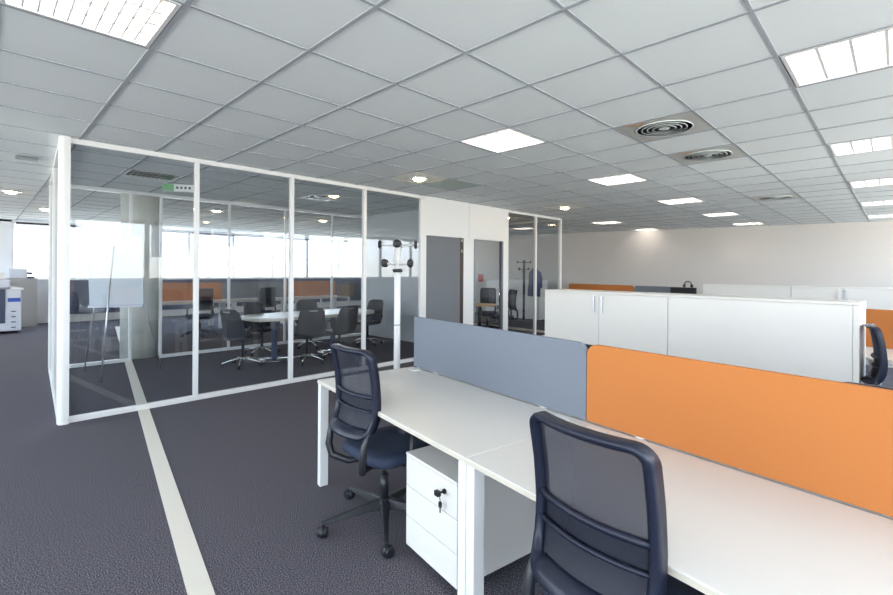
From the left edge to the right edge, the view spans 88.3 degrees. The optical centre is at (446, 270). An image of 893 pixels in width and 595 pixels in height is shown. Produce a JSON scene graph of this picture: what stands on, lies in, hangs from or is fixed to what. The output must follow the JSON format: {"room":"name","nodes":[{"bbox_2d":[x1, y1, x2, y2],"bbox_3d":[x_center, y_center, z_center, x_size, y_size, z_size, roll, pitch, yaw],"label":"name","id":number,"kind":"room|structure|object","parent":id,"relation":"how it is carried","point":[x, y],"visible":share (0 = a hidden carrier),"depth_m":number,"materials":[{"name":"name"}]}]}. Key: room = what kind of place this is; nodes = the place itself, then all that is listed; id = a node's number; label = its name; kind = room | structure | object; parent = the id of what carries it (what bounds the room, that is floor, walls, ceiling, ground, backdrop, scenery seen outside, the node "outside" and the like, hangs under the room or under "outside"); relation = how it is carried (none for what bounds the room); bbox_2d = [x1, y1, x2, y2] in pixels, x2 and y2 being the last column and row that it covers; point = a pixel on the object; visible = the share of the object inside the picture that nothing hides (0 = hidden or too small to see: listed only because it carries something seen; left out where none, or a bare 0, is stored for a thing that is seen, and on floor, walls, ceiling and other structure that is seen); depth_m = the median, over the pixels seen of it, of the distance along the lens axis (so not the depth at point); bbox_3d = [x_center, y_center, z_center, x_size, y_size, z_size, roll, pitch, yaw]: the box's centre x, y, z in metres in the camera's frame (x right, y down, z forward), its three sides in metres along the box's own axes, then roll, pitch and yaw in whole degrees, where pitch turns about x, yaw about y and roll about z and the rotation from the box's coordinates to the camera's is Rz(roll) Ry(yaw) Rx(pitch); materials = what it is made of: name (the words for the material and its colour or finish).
{"room":"open-plan office","nodes":[
{"label":"open-plan office","id":0,"kind":"room"},
{"bbox_2d":[48,144,57,414],"bbox_3d":[-4.873,0.085,5.727,0.060,2.823,3.140,0,0,-42],"label":"glass wall","id":1,"kind":"structure","parent":0,"point":[53,187],"depth_m":5.68,"materials":[{"name":"white paint"}]},
{"bbox_2d":[0,219,359,322],"bbox_3d":[-9.526,-0.024,14.703,0.200,2.975,16.820,0,0,45],"label":"wall","id":2,"kind":"structure","parent":0,"point":[5,225],"depth_m":12.77,"materials":[{"name":"white paint"}]},
{"bbox_2d":[11,222,79,278],"bbox_3d":[-11.236,-0.551,12.931,0.060,1.545,1.450,0,0,45],"label":"window","id":3,"kind":"structure","parent":2,"relation":"in","point":[13,223],"depth_m":13.28,"materials":[{"name":"white paint"}]},
{"bbox_2d":[16,222,78,247],"bbox_3d":[-11.101,-0.998,12.822,0.060,0.640,1.320,0,0,45],"label":"window blind","id":4,"kind":"object","parent":3,"relation":"attached to","point":[30,225],"visible":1,"depth_m":12.64,"materials":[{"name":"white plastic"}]},
{"bbox_2d":[80,226,119,278],"bbox_3d":[-10.220,-0.544,13.965,0.060,1.545,1.450,0,0,45],"label":"window","id":5,"kind":"structure","parent":2,"relation":"in","point":[81,227],"depth_m":13.46,"materials":[{"name":"white paint"}]},
{"bbox_2d":[162,231,188,277],"bbox_3d":[-9.203,-0.537,14.999,0.060,1.545,1.450,0,0,45],"label":"window","id":6,"kind":"structure","parent":2,"relation":"in","point":[187,233],"depth_m":15.46,"materials":[{"name":"white paint"}]},
{"bbox_2d":[37,277,360,279],"bbox_3d":[-9.435,0.249,14.612,0.060,0.030,16.820,0,0,45],"label":"trim","id":7,"kind":"structure","parent":2,"relation":"attached to","point":[302,277],"depth_m":16.44,"materials":[{"name":"white paint"}]},
{"bbox_2d":[189,232,233,277],"bbox_3d":[-8.187,-0.530,16.034,0.060,1.545,1.450,0,0,45],"label":"window","id":8,"kind":"structure","parent":2,"relation":"in","point":[190,233],"depth_m":15.85,"materials":[{"name":"white paint"}]},
{"bbox_2d":[192,232,233,249],"bbox_3d":[-8.062,-1.029,15.914,0.060,0.535,1.330,0,0,45],"label":"window blind","id":9,"kind":"object","parent":8,"relation":"attached to","point":[211,240],"visible":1,"depth_m":15.88,"materials":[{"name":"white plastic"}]},
{"bbox_2d":[70,278,360,313],"bbox_3d":[-7.392,0.773,16.652,0.119,0.970,10.600,0,0,45],"label":"trim","id":10,"kind":"structure","parent":2,"relation":"attached to","point":[79,298],"depth_m":15.23,"materials":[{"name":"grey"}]},
{"bbox_2d":[70,300,360,321],"bbox_3d":[-7.382,1.379,16.638,0.159,0.200,10.600,0,0,45],"label":"baseboard","id":11,"kind":"structure","parent":2,"relation":"attached to","point":[176,312],"depth_m":15.01,"materials":[{"name":"white paint"}]},
{"bbox_2d":[233,235,272,277],"bbox_3d":[-7.171,-0.523,17.068,0.060,1.545,1.450,0,0,45],"label":"window","id":12,"kind":"structure","parent":2,"relation":"in","point":[271,238],"depth_m":17.07,"materials":[{"name":"white paint"}]},
{"bbox_2d":[272,237,306,277],"bbox_3d":[-6.155,-0.515,18.102,0.060,1.545,1.450,0,0,45],"label":"window","id":13,"kind":"structure","parent":2,"relation":"in","point":[273,276],"depth_m":17.82,"materials":[{"name":"white paint"}]},
{"bbox_2d":[276,237,307,259],"bbox_3d":[-6.031,-0.857,17.983,0.060,0.850,1.330,0,0,45],"label":"window blind","id":14,"kind":"object","parent":13,"relation":"attached to","point":[279,247],"visible":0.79,"depth_m":18.07,"materials":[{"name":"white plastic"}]},
{"bbox_2d":[307,239,338,276],"bbox_3d":[-5.138,-0.508,19.136,0.060,1.545,1.450,0,0,45],"label":"window","id":15,"kind":"structure","parent":2,"relation":"in","point":[308,240],"depth_m":19.05,"materials":[{"name":"white paint"}]},
{"bbox_2d":[338,241,358,276],"bbox_3d":[-4.122,-0.501,20.170,0.060,1.545,1.450,0,0,45],"label":"window","id":16,"kind":"structure","parent":2,"relation":"in","point":[339,241],"depth_m":19.67,"materials":[{"name":"white paint"}]},
{"bbox_2d":[69,184,367,367],"bbox_3d":[-3.901,0.091,8.957,0.054,2.823,5.700,0,0,45],"label":"glass wall","id":17,"kind":"structure","parent":0,"point":[131,193],"depth_m":8.45,"materials":[{"name":"white paint"}]},
{"bbox_2d":[56,136,423,424],"bbox_3d":[-2.102,0.104,6.226,0.115,2.823,4.845,0,0,45],"label":"glass wall","id":18,"kind":"structure","parent":0,"point":[64,142],"depth_m":5.35,"materials":[{"name":"white paint"}]},
{"bbox_2d":[366,210,450,341],"bbox_3d":[-0.756,0.112,9.932,3.180,2.825,0.080,0,0,45],"label":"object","id":19,"kind":"structure","parent":0,"point":[404,226],"depth_m":10.36,"materials":[{"name":"grey"}]},
{"bbox_2d":[0,0,892,240],"bbox_3d":[-1.026,-1.302,9.290,19.500,0.001,21.001,0,0,45],"label":"ceiling","id":20,"kind":"structure","parent":0,"point":[380,44],"depth_m":3.61,"materials":[{"name":"tile"}]},
{"bbox_2d":[15,155,38,161],"bbox_3d":[-4.889,-1.309,5.360,0.100,0.030,0.200,0,0,45],"label":"recessed light","id":21,"kind":"object","parent":20,"relation":"in","point":[16,156],"visible":1,"depth_m":5.34,"materials":[{"name":"grey metal"}]},
{"bbox_2d":[0,0,181,47],"bbox_3d":[-1.732,-1.336,2.241,0.622,0.073,0.622,0,0,45],"label":"ceiling light","id":22,"kind":"object","parent":20,"relation":"attached to","point":[139,22],"visible":1,"depth_m":2.37,"materials":[{"name":"white paint"}]},
{"bbox_2d":[121,169,183,181],"bbox_3d":[-4.081,-1.352,6.383,0.622,0.073,0.622,0,0,45],"label":"air vent","id":23,"kind":"object","parent":20,"relation":"attached to","point":[134,173],"visible":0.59,"depth_m":6.41,"materials":[{"name":"grey metal"}]},
{"bbox_2d":[162,182,193,192],"bbox_3d":[-4.011,-1.254,6.893,0.440,0.133,0.044,0,0,-15],"label":"exit sign","id":24,"kind":"object","parent":20,"relation":"hanging from","point":[165,187],"visible":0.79,"depth_m":6.88,"materials":[{"name":"white paint"}]},
{"bbox_2d":[299,194,345,201],"bbox_3d":[-2.247,-1.339,8.249,0.622,0.073,0.622,0,0,45],"label":"air vent","id":25,"kind":"object","parent":20,"relation":"attached to","point":[316,197],"visible":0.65,"depth_m":8.29,"materials":[{"name":"grey metal"}]},
{"bbox_2d":[409,176,428,181],"bbox_3d":[-0.382,-1.274,6.415,0.270,0.045,0.270,0,0,45],"label":"recessed light","id":26,"kind":"object","parent":20,"relation":"in","point":[416,178],"visible":1,"depth_m":6.36,"materials":[{"name":"silver metal"}]},
{"bbox_2d":[0,0,892,240],"bbox_3d":[-1.136,-1.301,9.178,19.500,0.008,20.688,0,0,45],"label":"ceiling grid","id":27,"kind":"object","parent":20,"relation":"attached to","point":[187,3],"depth_m":4.16,"materials":[{"name":"grey paint"}]},
{"bbox_2d":[422,179,478,189],"bbox_3d":[0.077,-1.290,6.882,0.620,0.007,0.630,0,0,45],"label":"ceiling vent","id":28,"kind":"object","parent":20,"relation":"in","point":[442,184],"visible":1,"depth_m":6.86,"materials":[{"name":"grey metal"}]},
{"bbox_2d":[459,128,545,152],"bbox_3d":[0.560,-1.320,4.574,0.622,0.073,0.622,0,0,45],"label":"ceiling light","id":29,"kind":"object","parent":20,"relation":"attached to","point":[508,139],"visible":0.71,"depth_m":4.58,"materials":[{"name":"white paint"}]},
{"bbox_2d":[591,221,622,224],"bbox_3d":[4.195,-1.294,12.005,0.622,0.073,0.622,0,0,45],"label":"ceiling light","id":30,"kind":"object","parent":20,"relation":"attached to","point":[605,222],"visible":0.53,"depth_m":12.00,"materials":[{"name":"white paint"}]},
{"bbox_2d":[588,173,648,185],"bbox_3d":[2.393,-1.307,6.439,0.622,0.073,0.622,0,0,45],"label":"ceiling light","id":31,"kind":"object","parent":20,"relation":"attached to","point":[625,178],"visible":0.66,"depth_m":6.45,"materials":[{"name":"white paint"}]},
{"bbox_2d":[616,112,712,141],"bbox_3d":[1.951,-1.303,4.123,0.628,0.067,0.628,0,0,45],"label":"ceiling vent","id":32,"kind":"object","parent":20,"relation":"in","point":[688,122],"visible":0.97,"depth_m":4.09,"materials":[{"name":"silver metal"}]},
{"bbox_2d":[657,197,704,204],"bbox_3d":[4.227,-1.294,8.305,0.622,0.073,0.622,0,0,45],"label":"ceiling light","id":33,"kind":"object","parent":20,"relation":"attached to","point":[693,199],"visible":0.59,"depth_m":8.34,"materials":[{"name":"white paint"}]},
{"bbox_2d":[668,144,746,164],"bbox_3d":[2.868,-1.296,5.056,0.628,0.067,0.628,0,0,45],"label":"ceiling vent","id":34,"kind":"object","parent":20,"relation":"in","point":[728,151],"visible":0.96,"depth_m":5.03,"materials":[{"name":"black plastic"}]},
{"bbox_2d":[701,212,739,216],"bbox_3d":[6.060,-1.281,10.171,0.622,0.073,0.622,0,0,45],"label":"ceiling light","id":35,"kind":"object","parent":20,"relation":"attached to","point":[727,213],"visible":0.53,"depth_m":10.19,"materials":[{"name":"white paint"}]},
{"bbox_2d":[734,222,763,225],"bbox_3d":[7.894,-1.268,12.037,0.622,0.073,0.622,0,0,45],"label":"ceiling light","id":36,"kind":"object","parent":20,"relation":"attached to","point":[752,223],"visible":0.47,"depth_m":12.01,"materials":[{"name":"white paint"}]},
{"bbox_2d":[751,193,800,201],"bbox_3d":[5.618,-1.277,7.855,0.628,0.067,0.628,0,0,45],"label":"ceiling vent","id":37,"kind":"object","parent":20,"relation":"in","point":[785,196],"visible":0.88,"depth_m":7.82,"materials":[{"name":"black plastic"}]},
{"bbox_2d":[780,27,892,86],"bbox_3d":[2.426,-1.307,2.740,0.622,0.073,0.622,0,0,45],"label":"ceiling light","id":38,"kind":"object","parent":20,"relation":"attached to","point":[871,51],"visible":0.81,"depth_m":2.78,"materials":[{"name":"white paint"}]},
{"bbox_2d":[828,135,892,155],"bbox_3d":[4.259,-1.294,4.606,0.622,0.073,0.622,0,0,45],"label":"ceiling light","id":39,"kind":"object","parent":20,"relation":"attached to","point":[880,143],"visible":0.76,"depth_m":4.67,"materials":[{"name":"white paint"}]},
{"bbox_2d":[849,178,892,187],"bbox_3d":[6.093,-1.281,6.472,0.622,0.073,0.622,0,0,45],"label":"ceiling light","id":40,"kind":"object","parent":20,"relation":"attached to","point":[887,181],"visible":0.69,"depth_m":6.56,"materials":[{"name":"white paint"}]},
{"bbox_2d":[860,200,892,205],"bbox_3d":[7.926,-1.268,8.338,0.622,0.073,0.622,0,0,45],"label":"ceiling light","id":41,"kind":"object","parent":20,"relation":"attached to","point":[890,201],"visible":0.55,"depth_m":8.44,"materials":[{"name":"white paint"}]},
{"bbox_2d":[867,214,892,217],"bbox_3d":[9.760,-1.255,10.204,0.622,0.073,0.622,0,0,45],"label":"ceiling light","id":42,"kind":"object","parent":20,"relation":"attached to","point":[889,215],"visible":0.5,"depth_m":10.34,"materials":[{"name":"white paint"}]},
{"bbox_2d":[0,305,892,594],"bbox_3d":[-1.124,1.572,9.211,19.500,0.100,20.779,0,0,45],"label":"floor","id":43,"kind":"structure","parent":0,"point":[82,512],"depth_m":3.33,"materials":[{"name":"carpet"}]},
{"bbox_2d":[0,273,23,332],"bbox_3d":[-10.570,0.749,10.775,0.685,1.409,0.960,0,0,45],"label":"photocopier","id":44,"kind":"object","parent":43,"relation":"on","point":[11,298],"visible":1,"depth_m":10.72,"materials":[{"name":"white plastic"}]},
{"bbox_2d":[9,286,23,289],"bbox_3d":[-10.253,0.406,10.970,0.400,0.090,0.240,0,0,44],"label":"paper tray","id":45,"kind":"object","parent":44,"relation":"on","point":[10,287],"depth_m":10.82,"materials":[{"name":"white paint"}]},
{"bbox_2d":[0,278,36,326],"bbox_3d":[-11.348,0.821,11.860,0.495,1.260,1.160,0,0,45],"label":"storage cabinet","id":46,"kind":"object","parent":43,"relation":"on","point":[29,294],"visible":0.44,"depth_m":12.00,"materials":[{"name":"grey laminate"}]},
{"bbox_2d":[9,267,35,277],"bbox_3d":[-11.144,0.042,12.087,0.320,0.300,0.500,0,0,45],"label":"printer","id":47,"kind":"object","parent":46,"relation":"on","point":[18,272],"visible":0.87,"depth_m":11.95,"materials":[{"name":"white plastic"}]},
{"bbox_2d":[83,236,161,381],"bbox_3d":[-4.771,0.500,6.600,1.042,1.998,0.852,0,0,-18],"label":"easel","id":48,"kind":"object","parent":43,"relation":"on","point":[115,264],"visible":1,"depth_m":6.68,"materials":[{"name":"white"}]},
{"bbox_2d":[88,305,143,307],"bbox_3d":[-4.819,0.515,6.716,0.690,0.034,0.040,0,0,-18],"label":"tray","id":49,"kind":"object","parent":48,"relation":"on","point":[90,306],"depth_m":6.68,"materials":[{"name":"white plastic"}]},
{"bbox_2d":[119,193,159,358],"bbox_3d":[-5.359,0.081,8.070,0.604,2.823,0.600,0,0,45],"label":"column","id":50,"kind":"structure","parent":43,"relation":"on","point":[145,209],"depth_m":7.86,"materials":[{"name":"grey paint"}]},
{"bbox_2d":[115,326,214,594],"bbox_3d":[-3.502,1.504,5.275,0.104,0.004,17.193,0,0,-37],"label":"floor strip","id":51,"kind":"object","parent":43,"relation":"on","point":[195,575],"depth_m":2.93,"materials":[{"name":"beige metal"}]},
{"bbox_2d":[163,299,219,327],"bbox_3d":[-6.715,1.105,11.638,0.801,0.756,1.673,0,0,45],"label":"desk","id":52,"kind":"object","parent":43,"relation":"on","point":[215,299],"visible":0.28,"depth_m":11.93,"materials":[{"name":"white paint"}]},
{"bbox_2d":[162,299,233,328],"bbox_3d":[-6.114,1.109,11.048,0.801,0.756,1.673,0,0,45],"label":"desk","id":53,"kind":"object","parent":43,"relation":"on","point":[221,301],"visible":0.33,"depth_m":11.08,"materials":[{"name":"white paint"}]},
{"bbox_2d":[162,282,221,301],"bbox_3d":[-6.410,0.527,11.343,0.026,0.483,1.671,0,0,45],"label":"screen","id":54,"kind":"object","parent":53,"relation":"attached to","point":[170,291],"visible":0.52,"depth_m":11.30,"materials":[{"name":"orange fabric"}]},
{"bbox_2d":[180,288,218,336],"bbox_3d":[-5.742,0.946,10.631,0.798,1.093,0.752,0,0,40],"label":"office chair","id":55,"kind":"object","parent":43,"relation":"on","point":[205,295],"visible":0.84,"depth_m":10.55,"materials":[{"name":"black fabric"}]},
{"bbox_2d":[220,309,262,369],"bbox_3d":[-3.232,1.046,7.311,0.637,0.922,0.647,0,0,24],"label":"chair","id":56,"kind":"object","parent":43,"relation":"on","point":[233,329],"visible":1,"depth_m":7.07,"materials":[{"name":"black metal"}]},
{"bbox_2d":[211,298,282,325],"bbox_3d":[-5.537,1.113,12.836,0.801,0.756,1.673,0,0,45],"label":"desk","id":57,"kind":"object","parent":43,"relation":"on","point":[281,307],"visible":0.23,"depth_m":13.13,"materials":[{"name":"white paint"}]},
{"bbox_2d":[223,297,297,325],"bbox_3d":[-4.937,1.118,12.246,0.801,0.756,1.673,0,0,45],"label":"desk","id":58,"kind":"object","parent":43,"relation":"on","point":[277,298],"visible":0.46,"depth_m":11.95,"materials":[{"name":"white paint"}]},
{"bbox_2d":[222,281,283,298],"bbox_3d":[-5.233,0.535,12.541,0.026,0.483,1.671,0,0,45],"label":"screen","id":59,"kind":"object","parent":58,"relation":"attached to","point":[238,290],"visible":0.8,"depth_m":12.39,"materials":[{"name":"grey fabric"}]},
{"bbox_2d":[242,302,279,356],"bbox_3d":[-3.349,1.046,8.364,0.647,0.922,0.637,0,0,34],"label":"chair","id":60,"kind":"object","parent":43,"relation":"on","point":[253,307],"visible":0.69,"depth_m":8.42,"materials":[{"name":"black plastic"}]},
{"bbox_2d":[258,287,280,329],"bbox_3d":[-4.660,0.954,11.669,0.752,1.093,0.798,0,0,-41],"label":"office chair","id":61,"kind":"object","parent":43,"relation":"on","point":[266,296],"visible":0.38,"depth_m":11.52,"materials":[{"name":"black fabric"}]},
{"bbox_2d":[286,308,326,365],"bbox_3d":[-2.314,1.053,7.620,0.637,0.922,0.647,0,0,-36],"label":"chair","id":62,"kind":"object","parent":43,"relation":"on","point":[311,323],"visible":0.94,"depth_m":7.41,"materials":[{"name":"black plastic"}]},
{"bbox_2d":[241,308,374,361],"bbox_3d":[-2.443,1.137,8.394,1.001,0.749,2.442,0,0,45],"label":"meeting table","id":63,"kind":"object","parent":43,"relation":"on","point":[332,314],"visible":0.6,"depth_m":7.85,"materials":[{"name":"white laminate"}]},
{"bbox_2d":[295,300,327,348],"bbox_3d":[-2.684,1.050,9.110,0.637,0.922,0.647,0,0,-36],"label":"chair","id":64,"kind":"object","parent":43,"relation":"on","point":[301,304],"visible":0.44,"depth_m":9.25,"materials":[{"name":"black plastic"}]},
{"bbox_2d":[286,295,349,322],"bbox_3d":[-3.760,1.126,13.445,0.801,0.756,1.673,0,0,45],"label":"desk","id":65,"kind":"object","parent":43,"relation":"on","point":[335,297],"visible":0.4,"depth_m":13.59,"materials":[{"name":"white paint"}]},
{"bbox_2d":[286,281,334,296],"bbox_3d":[-4.056,0.543,13.740,0.026,0.483,1.671,0,0,45],"label":"screen","id":66,"kind":"object","parent":65,"relation":"attached to","point":[301,288],"visible":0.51,"depth_m":13.74,"materials":[{"name":"orange fabric"}]},
{"bbox_2d":[337,284,353,295],"bbox_3d":[-3.097,0.586,14.116,0.040,0.340,0.600,0,0,45],"label":"monitor","id":67,"kind":"object","parent":65,"relation":"on","point":[342,290],"visible":1,"depth_m":14.09,"materials":[{"name":"brown plastic"}]},
{"bbox_2d":[322,305,357,358],"bbox_3d":[-1.894,1.056,8.116,0.647,0.922,0.637,0,0,36],"label":"chair","id":68,"kind":"object","parent":43,"relation":"on","point":[346,323],"visible":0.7,"depth_m":7.92,"materials":[{"name":"black plastic"}]},
{"bbox_2d":[352,299,382,345],"bbox_3d":[-1.640,1.057,9.533,0.637,0.922,0.647,0,0,34],"label":"chair","id":69,"kind":"object","parent":43,"relation":"on","point":[373,304],"visible":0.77,"depth_m":9.63,"materials":[{"name":"black plastic"}]},
{"bbox_2d":[316,343,429,558],"bbox_3d":[-0.407,0.984,2.843,0.798,1.093,0.752,0,0,-42],"label":"office chair","id":70,"kind":"object","parent":43,"relation":"on","point":[355,418],"visible":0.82,"depth_m":2.65,"materials":[{"name":"black fabric"}]},
{"bbox_2d":[378,239,416,368],"bbox_3d":[-0.553,0.586,5.150,0.438,1.880,0.438,0,0,25],"label":"coat stand","id":71,"kind":"object","parent":43,"relation":"on","point":[397,245],"visible":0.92,"depth_m":5.12,"materials":[{"name":"white paint"}]},
{"bbox_2d":[317,367,584,594],"bbox_3d":[-0.100,1.151,2.828,0.801,0.756,1.673,0,0,-36],"label":"desk","id":72,"kind":"object","parent":43,"relation":"on","point":[462,420],"visible":0.59,"depth_m":2.52,"materials":[{"name":"white laminate"}]},
{"bbox_2d":[414,316,587,419],"bbox_3d":[0.241,0.594,3.076,0.029,0.441,1.671,0,0,-36],"label":"screen","id":73,"kind":"object","parent":72,"relation":"attached to","point":[546,372],"visible":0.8,"depth_m":2.85,"materials":[{"name":"grey fabric"}]},
{"bbox_2d":[406,445,535,589],"bbox_3d":[0.127,1.256,2.472,0.636,0.547,0.452,0,0,-36],"label":"drawer pedestal","id":74,"kind":"object","parent":43,"relation":"on","point":[432,473],"visible":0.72,"depth_m":2.31,"materials":[{"name":"white metal"}]},
{"bbox_2d":[475,303,496,325],"bbox_3d":[0.794,1.165,11.017,0.820,0.742,0.820,0,0,45],"label":"round table","id":75,"kind":"object","parent":43,"relation":"on","point":[480,305],"visible":0.44,"depth_m":10.97,"materials":[{"name":"brown wood"}]},
{"bbox_2d":[476,288,498,327],"bbox_3d":[1.101,0.994,11.958,0.752,1.093,0.798,0,0,10],"label":"office chair","id":76,"kind":"object","parent":43,"relation":"on","point":[487,295],"visible":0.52,"depth_m":12.16,"materials":[{"name":"black fabric"}]},
{"bbox_2d":[417,367,589,422],"bbox_3d":[0.573,1.156,3.325,0.801,0.756,1.673,0,0,-36],"label":"desk","id":77,"kind":"object","parent":43,"relation":"on","point":[417,367],"visible":0.02,"depth_m":2.89,"materials":[{"name":"white paint"}]},
{"bbox_2d":[491,290,518,331],"bbox_3d":[1.383,0.996,10.951,0.798,1.093,0.752,0,0,-15],"label":"office chair","id":78,"kind":"object","parent":43,"relation":"on","point":[512,294],"visible":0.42,"depth_m":11.01,"materials":[{"name":"black fabric"}]},
{"bbox_2d":[486,279,547,319],"bbox_3d":[2.316,0.921,15.489,2.220,1.250,0.470,0,0,45],"label":"cabinet","id":79,"kind":"object","parent":43,"relation":"on","point":[490,283],"visible":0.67,"depth_m":15.01,"materials":[{"name":"white laminate"}]},
{"bbox_2d":[517,260,530,321],"bbox_3d":[2.388,0.607,14.200,0.439,1.880,0.439,0,0,-22],"label":"coat stand","id":80,"kind":"object","parent":43,"relation":"on","point":[524,261],"visible":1,"depth_m":14.17,"materials":[{"name":"black plastic"}]},
{"bbox_2d":[528,268,542,296],"bbox_3d":[2.722,0.339,14.142,0.450,0.900,0.193,0,0,10],"label":"jacket","id":81,"kind":"object","parent":80,"relation":"hanging from","point":[539,276],"visible":0.7,"depth_m":14.08,"materials":[{"name":"blue fabric"}]},
{"bbox_2d":[521,411,704,594],"bbox_3d":[0.562,0.990,1.490,0.798,1.093,0.752,0,0,-36],"label":"office chair","id":82,"kind":"object","parent":43,"relation":"on","point":[600,527],"visible":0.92,"depth_m":1.28,"materials":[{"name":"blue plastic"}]},
{"bbox_2d":[545,289,682,354],"bbox_3d":[2.052,0.902,5.862,0.458,1.285,1.648,0,0,-42],"label":"storage cabinet","id":83,"kind":"object","parent":43,"relation":"on","point":[638,321],"visible":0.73,"depth_m":5.63,"materials":[{"name":"white laminate"}]},
{"bbox_2d":[465,422,892,594],"bbox_3d":[0.894,1.158,1.480,0.801,0.756,1.673,0,0,-36],"label":"desk","id":84,"kind":"object","parent":43,"relation":"on","point":[730,531],"visible":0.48,"depth_m":1.41,"materials":[{"name":"white laminate"}]},
{"bbox_2d":[587,345,892,516],"bbox_3d":[1.235,0.601,1.728,0.026,0.441,1.671,0,0,-36],"label":"screen","id":85,"kind":"object","parent":84,"relation":"attached to","point":[829,438],"visible":0.93,"depth_m":1.76,"materials":[{"name":"orange fabric"}]},
{"bbox_2d":[590,422,892,519],"bbox_3d":[1.567,1.163,1.976,0.801,0.756,1.673,0,0,-36],"label":"desk","id":86,"kind":"object","parent":43,"relation":"on","point":[703,458],"visible":0.02,"depth_m":1.77,"materials":[{"name":"white paint"}]},
{"bbox_2d":[703,284,792,297],"bbox_3d":[5.943,0.921,9.105,1.461,1.300,0.432,0,0,45],"label":"storage cabinet","id":87,"kind":"object","parent":43,"relation":"on","point":[710,289],"visible":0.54,"depth_m":8.91,"materials":[{"name":"white laminate"}]},
{"bbox_2d":[668,294,865,383],"bbox_3d":[3.153,0.909,4.668,0.432,1.285,1.594,0,0,-42],"label":"storage cabinet","id":88,"kind":"object","parent":43,"relation":"on","point":[825,339],"visible":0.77,"depth_m":4.40,"materials":[{"name":"white laminate"}]},
{"bbox_2d":[791,286,892,367],"bbox_3d":[6.974,0.929,8.073,1.447,1.300,0.458,0,0,45],"label":"storage cabinet","id":89,"kind":"object","parent":43,"relation":"on","point":[881,298],"visible":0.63,"depth_m":7.84,"materials":[{"name":"white laminate"}]},
{"bbox_2d":[845,382,892,389],"bbox_3d":[1.946,1.055,2.033,0.795,0.983,0.752,0,0,-37],"label":"desk","id":90,"kind":"object","parent":43,"relation":"on","point":[877,386],"visible":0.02,"depth_m":2.27,"materials":[{"name":"white plastic"}]},
{"bbox_2d":[861,323,887,384],"bbox_3d":[3.890,1.014,3.850,0.798,1.093,0.752,0,0,38],"label":"office chair","id":91,"kind":"object","parent":43,"relation":"on","point":[877,375],"visible":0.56,"depth_m":3.81,"materials":[{"name":"black plastic"}]},
{"bbox_2d":[866,347,892,362],"bbox_3d":[4.596,1.184,4.052,0.801,0.756,1.673,0,0,-36],"label":"desk","id":92,"kind":"object","parent":43,"relation":"on","point":[869,350],"visible":0.02,"depth_m":4.45,"materials":[{"name":"white paint"}]},
{"bbox_2d":[866,309,892,349],"bbox_3d":[4.937,0.627,4.300,0.026,0.441,1.671,0,0,-36],"label":"screen","id":93,"kind":"object","parent":92,"relation":"attached to","point":[883,319],"visible":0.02,"depth_m":4.80,"materials":[{"name":"orange fabric"}]},
{"bbox_3d":[4.030,1.180,12.179,0.801,0.756,1.673,0,0,-36],"label":"desk","id":94,"kind":"object","parent":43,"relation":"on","visible":0},
{"bbox_2d":[569,284,633,291],"bbox_3d":[4.203,0.606,12.659,0.026,0.473,2.065,0,0,-36],"label":"screen","id":95,"kind":"object","parent":94,"relation":"attached to","point":[571,286],"visible":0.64,"depth_m":12.56,"materials":[{"name":"orange fabric"}]},
{"bbox_3d":[5.024,1.187,10.831,0.801,0.756,1.673,0,0,-36],"label":"desk","id":96,"kind":"object","parent":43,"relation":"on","visible":0},
{"bbox_2d":[634,286,669,292],"bbox_3d":[5.114,0.612,11.423,0.026,0.473,0.971,0,0,-36],"label":"screen","id":97,"kind":"object","parent":96,"relation":"attached to","point":[659,289],"visible":0.45,"depth_m":11.41,"materials":[{"name":"grey fabric"}]},
{"bbox_2d":[670,287,696,293],"bbox_3d":[5.503,0.597,10.693,0.180,0.435,0.589,0,0,-36],"label":"monitor","id":98,"kind":"object","parent":96,"relation":"on","point":[685,290],"visible":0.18,"depth_m":10.67,"materials":[{"name":"black plastic"}]},
{"bbox_2d":[422,196,508,329],"bbox_3d":[0.421,0.120,8.804,0.060,2.825,2.430,0,0,45],"label":"wall partition","id":99,"kind":"structure","parent":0,"point":[441,217],"depth_m":8.75,"materials":[{"name":"white paint"}]},
{"bbox_2d":[426,236,461,322],"bbox_3d":[-0.044,0.455,8.317,0.062,2.130,0.907,0,0,45],"label":"door","id":100,"kind":"structure","parent":99,"relation":"in","point":[443,254],"depth_m":8.29,"materials":[{"name":"grey laminate"}]},
{"bbox_2d":[460,238,463,322],"bbox_3d":[0.271,0.457,8.654,0.056,2.150,0.070,0,0,45],"label":"door frame","id":101,"kind":"structure","parent":99,"relation":"in","point":[462,243],"depth_m":8.63,"materials":[{"name":"black metal"}]},
{"bbox_2d":[473,239,502,329],"bbox_3d":[0.836,0.461,9.207,0.091,2.150,0.930,0,0,45],"label":"door","id":102,"kind":"structure","parent":99,"relation":"in","point":[500,299],"depth_m":9.50,"materials":[{"name":"silver metal"}]},
{"bbox_2d":[475,219,556,332],"bbox_3d":[1.617,0.130,12.304,3.120,2.823,0.040,0,0,45],"label":"glass wall","id":103,"kind":"structure","parent":0,"point":[549,220],"depth_m":11.98,"materials":[{"name":"white paint"}]},
{"bbox_2d":[509,210,561,335],"bbox_3d":[2.022,0.133,10.434,0.070,2.823,2.140,0,0,45],"label":"glass wall","id":104,"kind":"structure","parent":0,"point":[535,216],"depth_m":10.41,"materials":[{"name":"white paint"}]},
{"bbox_2d":[356,217,892,311],"bbox_3d":[4.728,0.075,15.155,20.446,2.975,0.244,0,0,32],"label":"wall","id":105,"kind":"structure","parent":0,"point":[853,254],"depth_m":13.27,"materials":[{"name":"grey paint"}]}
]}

